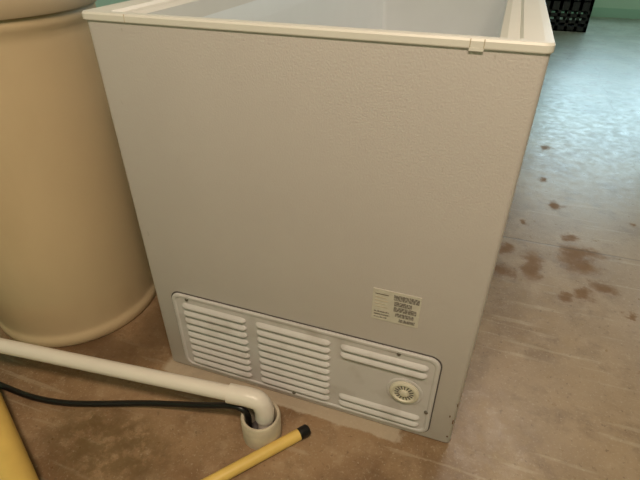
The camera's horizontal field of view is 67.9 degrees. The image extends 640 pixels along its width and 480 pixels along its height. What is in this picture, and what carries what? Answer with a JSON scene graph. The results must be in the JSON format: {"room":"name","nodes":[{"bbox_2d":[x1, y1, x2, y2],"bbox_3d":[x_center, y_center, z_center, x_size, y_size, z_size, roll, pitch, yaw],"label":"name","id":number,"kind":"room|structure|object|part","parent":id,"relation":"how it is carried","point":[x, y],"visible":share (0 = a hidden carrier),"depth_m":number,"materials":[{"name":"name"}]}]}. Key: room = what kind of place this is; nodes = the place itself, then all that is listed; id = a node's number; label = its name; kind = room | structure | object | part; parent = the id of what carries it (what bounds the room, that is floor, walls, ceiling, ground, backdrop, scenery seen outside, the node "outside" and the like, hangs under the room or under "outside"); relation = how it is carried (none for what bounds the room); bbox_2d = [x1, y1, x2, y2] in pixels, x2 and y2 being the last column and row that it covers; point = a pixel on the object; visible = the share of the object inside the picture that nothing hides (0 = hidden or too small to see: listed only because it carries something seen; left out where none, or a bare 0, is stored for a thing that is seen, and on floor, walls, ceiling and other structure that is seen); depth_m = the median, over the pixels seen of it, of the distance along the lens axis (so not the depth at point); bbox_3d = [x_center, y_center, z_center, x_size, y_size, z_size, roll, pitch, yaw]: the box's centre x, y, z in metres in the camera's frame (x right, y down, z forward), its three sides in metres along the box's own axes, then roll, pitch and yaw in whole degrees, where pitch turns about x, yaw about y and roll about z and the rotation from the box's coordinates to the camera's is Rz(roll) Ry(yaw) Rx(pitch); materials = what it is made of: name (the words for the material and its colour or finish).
{"room":"utility room","nodes":[
{"label":"utility room","id":0,"kind":"room"},
{"bbox_2d":[95,0,129,7],"bbox_3d":[-1.327,-2.048,2.479,0.100,2.600,8.950,11,36,16],"label":"wall","id":1,"kind":"structure","parent":0,"point":[99,3],"depth_m":2.86,"materials":[{"name":"green paint"}]},
{"bbox_2d":[0,16,639,479],"bbox_3d":[1.923,-0.281,2.281,7.000,0.100,9.150,11,36,16],"label":"floor","id":2,"kind":"structure","parent":0,"point":[551,391],"depth_m":1.25,"materials":[{"name":"paint"}]},
{"bbox_2d":[0,392,38,479],"bbox_3d":[-0.692,0.458,1.040,0.073,0.073,0.440,-27,43,-34],"label":"rail","id":3,"kind":"object","parent":2,"relation":"on","point":[15,463],"visible":1,"depth_m":1.00,"materials":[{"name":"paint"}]},
{"bbox_2d":[0,0,155,346],"bbox_3d":[-0.757,-0.207,1.266,0.498,0.918,0.498,11,36,16],"label":"tank","id":4,"kind":"object","parent":2,"relation":"on","point":[75,268],"visible":0.82,"depth_m":1.13,"materials":[{"name":"plastic"}]},
{"bbox_3d":[-0.757,-0.546,1.036,0.498,0.061,0.498,11,36,16],"label":"tank lid","id":5,"kind":"part","parent":4,"relation":"part of","materials":[{"name":"plastic"}]},
{"bbox_2d":[0,381,252,427],"bbox_3d":[-0.921,0.261,1.313,1.612,0.092,0.188,15,37,21],"label":"hose","id":6,"kind":"object","parent":2,"relation":"on","point":[111,403],"visible":0.91,"depth_m":1.16,"materials":[{"name":"rubber"}]},
{"bbox_2d":[201,424,310,479],"bbox_3d":[-0.243,0.515,0.997,0.508,0.028,0.028,-19,39,-26],"label":"handle","id":7,"kind":"object","parent":2,"relation":"on","point":[302,432],"visible":1,"depth_m":1.04,"materials":[{"name":"yellow paint"}]},
{"bbox_2d":[240,401,281,449],"bbox_3d":[-0.135,0.423,1.095,0.090,0.069,0.090,11,36,16],"label":"floor drain collar","id":8,"kind":"object","parent":2,"relation":"on","point":[255,438],"visible":0.7,"depth_m":1.06,"materials":[{"name":"plastic"}]},
{"bbox_2d":[0,338,273,428],"bbox_3d":[-1.060,0.246,1.227,1.959,0.173,0.044,7,35,10],"label":"drain pipe","id":9,"kind":"object","parent":8,"relation":"in","point":[255,399],"visible":0.98,"depth_m":1.08,"materials":[{"name":"white plastic"}]},
{"bbox_2d":[82,0,555,442],"bbox_3d":[0.282,-0.491,1.728,0.749,0.868,2.036,11,36,16],"label":"chest freezer","id":10,"kind":"object","parent":2,"relation":"on","point":[322,191],"visible":1,"depth_m":0.86,"materials":[{"name":"metal"}]},
{"bbox_3d":[-0.055,0.283,1.105,0.634,0.246,0.005,11,36,16],"label":"grille panel","id":11,"kind":"part","parent":10,"relation":"part of","materials":[{"name":"metal"}]},
{"bbox_3d":[0.284,-0.834,1.501,0.749,0.046,2.026,11,36,16],"label":"rim moulding","id":12,"kind":"part","parent":10,"relation":"part of","materials":[{"name":"plastic"}]},
{"bbox_2d":[394,302,411,309],"bbox_3d":[0.159,0.125,0.909,0.034,0.011,0.001,11,36,16],"label":"print","id":13,"kind":"object","parent":10,"relation":"on","point":[397,305],"depth_m":0.91},
{"bbox_2d":[395,313,413,320],"bbox_3d":[0.163,0.149,0.923,0.036,0.010,0.001,11,36,16],"label":"print","id":14,"kind":"object","parent":10,"relation":"on","point":[398,316],"depth_m":0.92},
{"bbox_2d":[393,307,416,315],"bbox_3d":[0.163,0.138,0.915,0.044,0.012,0.001,11,36,16],"label":"print","id":15,"kind":"object","parent":10,"relation":"on","point":[397,311],"depth_m":0.91},
{"bbox_2d":[398,319,414,325],"bbox_3d":[0.169,0.161,0.928,0.032,0.008,0.001,11,36,16],"label":"print","id":16,"kind":"object","parent":10,"relation":"on","point":[401,322],"depth_m":0.93},
{"bbox_2d":[394,295,419,305],"bbox_3d":[0.164,0.114,0.899,0.049,0.013,0.001,11,36,16],"label":"print","id":17,"kind":"object","parent":10,"relation":"on","point":[399,300],"depth_m":0.90},
{"bbox_2d":[545,1,593,32],"bbox_3d":[2.598,-2.424,5.097,0.500,0.280,0.360,11,36,16],"label":"plastic crate","id":18,"kind":"object","parent":2,"relation":"on","point":[557,24],"visible":0.62,"depth_m":4.95,"materials":[{"name":"black plastic"}]},
{"bbox_2d":[545,0,594,2],"bbox_3d":[2.598,-2.656,4.939,0.500,0.280,0.360,11,36,16],"label":"plastic crate","id":19,"kind":"object","parent":18,"relation":"on","point":[589,1],"visible":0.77,"depth_m":4.85,"materials":[{"name":"black plastic"}]},
{"bbox_2d":[593,0,639,8],"bbox_3d":[3.794,-2.999,5.436,1.650,0.850,0.100,11,36,16],"label":"wall segment","id":20,"kind":"structure","parent":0,"point":[623,4],"depth_m":5.63,"materials":[{"name":"green paint"}]},
{"bbox_2d":[551,7,639,18],"bbox_3d":[3.422,-2.729,5.706,6.800,0.100,0.015,11,36,16],"label":"baseboard","id":21,"kind":"structure","parent":20,"relation":"attached to","point":[596,11],"depth_m":5.67,"materials":[{"name":"green paint"}]}
]}

